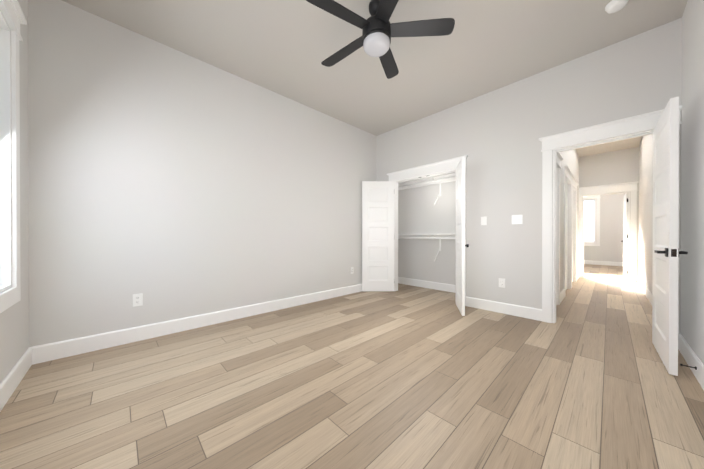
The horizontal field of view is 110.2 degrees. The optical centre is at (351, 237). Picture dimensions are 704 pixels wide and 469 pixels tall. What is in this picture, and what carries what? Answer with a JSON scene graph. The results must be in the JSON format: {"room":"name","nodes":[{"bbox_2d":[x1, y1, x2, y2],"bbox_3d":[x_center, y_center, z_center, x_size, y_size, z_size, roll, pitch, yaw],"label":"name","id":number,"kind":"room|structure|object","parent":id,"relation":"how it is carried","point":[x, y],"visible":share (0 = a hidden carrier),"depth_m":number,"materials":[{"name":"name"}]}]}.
{"room":"empty bedroom","nodes":[
{"label":"empty bedroom","id":0,"kind":"room"},
{"bbox_2d":[0,0,28,382],"bbox_3d":[-1.368,-0.481,0.581,0.150,3.000,3.925,0,0,-44],"label":"wall","id":1,"kind":"structure","parent":0,"point":[14,332],"depth_m":1.82,"materials":[{"name":"paint"}]},
{"bbox_2d":[0,0,26,312],"bbox_3d":[-1.667,-0.540,0.952,0.168,1.968,2.052,0,0,-44],"label":"window","id":2,"kind":"structure","parent":1,"relation":"in","point":[12,13],"depth_m":1.61,"materials":[{"name":"white wood"}]},
{"bbox_2d":[0,346,35,411],"bbox_3d":[-1.314,0.949,0.651,0.015,0.140,3.570,0,0,-44],"label":"baseboard","id":3,"kind":"structure","parent":1,"relation":"attached to","point":[11,381],"depth_m":1.65,"materials":[{"name":"white wood"}]},
{"bbox_2d":[28,0,376,346],"bbox_3d":[-0.788,-0.492,3.741,5.050,3.000,0.150,0,0,-44],"label":"wall","id":4,"kind":"structure","parent":0,"point":[169,183],"depth_m":2.54,"materials":[{"name":"paint"}]},
{"bbox_2d":[133,293,142,306],"bbox_3d":[-2.090,0.613,2.394,0.074,0.120,0.009,0,0,-44],"label":"electrical outlet","id":5,"kind":"object","parent":4,"relation":"attached to","point":[137,299],"visible":1,"depth_m":2.39,"materials":[{"name":"white plastic"}]},
{"bbox_2d":[36,284,361,363],"bbox_3d":[-1.035,0.940,3.397,4.210,0.140,0.015,0,0,-44],"label":"baseboard","id":6,"kind":"structure","parent":4,"relation":"attached to","point":[71,347],"depth_m":2.55,"materials":[{"name":"white wood"}]},
{"bbox_2d":[0,264,703,468],"bbox_3d":[4.328,1.057,4.155,13.320,0.100,6.617,0,0,-44],"label":"floor","id":7,"kind":"structure","parent":0,"point":[404,376],"depth_m":1.58,"materials":[{"name":"brown wood"}]},
{"bbox_2d":[62,0,687,156],"bbox_3d":[4.328,-2.043,4.145,13.320,0.100,6.617,0,0,-44],"label":"ceiling","id":8,"kind":"structure","parent":0,"point":[285,48],"depth_m":2.52,"materials":[{"name":"paint"}]},
{"bbox_2d":[306,0,454,78],"bbox_3d":[0.175,-1.792,2.112,1.240,0.388,1.222,0,0,-44],"label":"ceiling fan","id":9,"kind":"object","parent":8,"relation":"hanging from","point":[379,30],"visible":1,"depth_m":2.04,"materials":[{"name":"black metal"}]},
{"bbox_2d":[605,0,628,13],"bbox_3d":[2.247,-1.962,2.081,0.144,0.048,0.144,0,0,-44],"label":"smoke detector","id":10,"kind":"object","parent":8,"relation":"attached to","point":[613,6],"visible":1,"depth_m":2.07,"materials":[{"name":"white plastic"}]},
{"bbox_2d":[398,181,455,284],"bbox_3d":[1.920,-0.494,4.473,0.120,3.000,2.527,0,0,-44],"label":"wall","id":11,"kind":"structure","parent":0,"point":[419,212],"depth_m":4.83,"materials":[{"name":"paint"}]},
{"bbox_2d":[398,172,455,261],"bbox_3d":[1.574,-0.326,4.531,0.298,1.553,1.963,0,0,-44],"label":"closet shelving","id":12,"kind":"object","parent":11,"relation":"attached to","point":[440,179],"visible":0.6,"depth_m":4.64,"materials":[{"name":"white wood"}]},
{"bbox_2d":[400,277,454,292],"bbox_3d":[1.679,0.935,4.634,0.015,0.140,1.967,0,0,-44],"label":"baseboard","id":13,"kind":"structure","parent":11,"relation":"attached to","point":[413,282],"depth_m":4.81,"materials":[{"name":"white wood"}]},
{"bbox_2d":[376,18,681,332],"bbox_3d":[1.778,-0.491,3.579,0.120,3.000,3.625,0,0,-44],"label":"wall","id":14,"kind":"structure","parent":0,"point":[495,135],"depth_m":3.10,"materials":[{"name":"paint"}]},
{"bbox_2d":[362,181,393,290],"bbox_3d":[0.482,-0.013,4.516,0.460,2.018,0.429,0,0,-44],"label":"closet door","id":15,"kind":"structure","parent":14,"relation":"in","point":[377,235],"depth_m":4.50,"materials":[{"name":"white wood"}]},
{"bbox_2d":[387,155,467,296],"bbox_3d":[1.215,-0.090,4.136,0.168,2.194,1.462,0,0,-44],"label":"door frame","id":16,"kind":"structure","parent":14,"relation":"attached to","point":[450,165],"depth_m":4.20,"materials":[{"name":"white wood"}]},
{"bbox_2d":[455,157,468,315],"bbox_3d":[1.504,-0.009,3.394,0.528,2.018,0.351,0,0,-44],"label":"closet door","id":17,"kind":"structure","parent":14,"relation":"in","point":[460,246],"depth_m":3.25,"materials":[{"name":"white wood"}]},
{"bbox_2d":[481,216,486,224],"bbox_3d":[1.834,-0.226,3.420,0.020,0.120,0.074,0,0,-44],"label":"light switch","id":18,"kind":"object","parent":14,"relation":"attached to","point":[483,220],"visible":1,"depth_m":3.42,"materials":[{"name":"white plastic"}]},
{"bbox_2d":[499,278,504,287],"bbox_3d":[1.992,0.610,3.264,0.009,0.120,0.074,0,0,-44],"label":"electrical outlet","id":19,"kind":"object","parent":14,"relation":"attached to","point":[501,282],"visible":1,"depth_m":3.26,"materials":[{"name":"white plastic"}]},
{"bbox_2d":[465,296,541,320],"bbox_3d":[1.977,0.940,3.277,0.015,0.140,0.898,0,0,-44],"label":"baseboard","id":20,"kind":"structure","parent":14,"relation":"attached to","point":[505,308],"depth_m":3.22,"materials":[{"name":"white wood"}]},
{"bbox_2d":[512,215,522,223],"bbox_3d":[2.106,-0.225,3.134,0.020,0.120,0.120,0,0,-44],"label":"light switch","id":21,"kind":"object","parent":14,"relation":"attached to","point":[517,219],"visible":1,"depth_m":3.13,"materials":[{"name":"white plastic"}]},
{"bbox_2d":[539,105,681,333],"bbox_3d":[3.007,-0.086,3.007,1.204,2.194,1.096,0,0,-44],"label":"door frame","id":22,"kind":"structure","parent":14,"relation":"attached to","point":[627,128],"depth_m":2.92,"materials":[{"name":"white wood"}]},
{"bbox_2d":[652,96,687,375],"bbox_3d":[2.614,-0.005,2.050,0.776,2.018,0.143,0,0,-44],"label":"entry door","id":23,"kind":"structure","parent":14,"relation":"in","point":[666,252],"depth_m":1.87,"materials":[{"name":"white wood"}]},
{"bbox_2d":[560,149,578,291],"bbox_3d":[3.999,-0.495,4.626,4.540,3.000,0.120,0,0,-44],"label":"wall","id":24,"kind":"structure","parent":0,"point":[571,159],"depth_m":4.12,"materials":[{"name":"paint"}]},
{"bbox_2d":[560,289,564,302],"bbox_3d":[3.343,0.938,3.912,0.588,0.140,0.015,0,0,-44],"label":"baseboard","id":25,"kind":"structure","parent":24,"relation":"attached to","point":[562,294],"depth_m":3.92,"materials":[{"name":"white wood"}]},
{"bbox_2d":[566,183,567,289],"bbox_3d":[3.862,-0.013,4.510,0.775,2.018,0.090,0,0,-44],"label":"hall door","id":26,"kind":"structure","parent":24,"relation":"in","point":[566,227],"depth_m":4.67,"materials":[{"name":"white wood"}]},
{"bbox_2d":[572,190,572,281],"bbox_3d":[4.637,-0.016,5.249,0.775,2.018,0.090,0,0,-44],"label":"hall door","id":27,"kind":"structure","parent":24,"relation":"in","point":[572,235],"depth_m":5.41,"materials":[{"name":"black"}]},
{"bbox_2d":[584,193,625,261],"bbox_3d":[9.059,-0.508,8.658,0.150,3.000,6.617,0,0,-44],"label":"wall","id":28,"kind":"structure","parent":0,"point":[610,248],"depth_m":8.59,"materials":[{"name":"paint"}]},
{"bbox_2d":[584,195,600,245],"bbox_3d":[8.664,-0.612,9.016,0.168,1.868,0.692,0,0,-44],"label":"window","id":29,"kind":"structure","parent":28,"relation":"in","point":[596,242],"depth_m":8.88,"materials":[{"name":"white wood"}]},
{"bbox_2d":[584,260,622,265],"bbox_3d":[9.229,0.923,8.364,0.015,0.140,5.650,0,0,-44],"label":"baseboard","id":30,"kind":"structure","parent":28,"relation":"attached to","point":[610,263],"depth_m":8.67,"materials":[{"name":"white wood"}]},
{"bbox_2d":[579,147,638,281],"bbox_3d":[6.023,-0.499,5.879,0.120,3.000,1.098,0,0,-44],"label":"wall","id":31,"kind":"structure","parent":0,"point":[616,167],"depth_m":5.72,"materials":[{"name":"paint"}]},
{"bbox_2d":[621,193,627,279],"bbox_3d":[6.570,-0.018,5.899,0.689,2.018,0.139,0,0,-44],"label":"door","id":32,"kind":"structure","parent":31,"relation":"in","point":[625,244],"depth_m":5.78,"materials":[{"name":"white wood"}]},
{"bbox_2d":[639,0,703,364],"bbox_3d":[3.243,-0.487,2.368,8.990,3.000,0.150,0,0,-44],"label":"wall","id":33,"kind":"structure","parent":0,"point":[692,221],"depth_m":1.98,"materials":[{"name":"paint"}]},
{"bbox_2d":[638,276,703,389],"bbox_3d":[3.142,0.943,2.391,8.870,0.140,0.015,0,0,-44],"label":"baseboard","id":34,"kind":"structure","parent":33,"relation":"attached to","point":[688,354],"depth_m":1.94,"materials":[{"name":"white wood"}]},
{"label":"outside","id":35,"kind":"structure","parent":0,"visible":0},
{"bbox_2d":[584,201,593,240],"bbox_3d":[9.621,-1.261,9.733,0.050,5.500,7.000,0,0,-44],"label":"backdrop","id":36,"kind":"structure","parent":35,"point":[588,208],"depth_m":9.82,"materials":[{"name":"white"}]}
]}

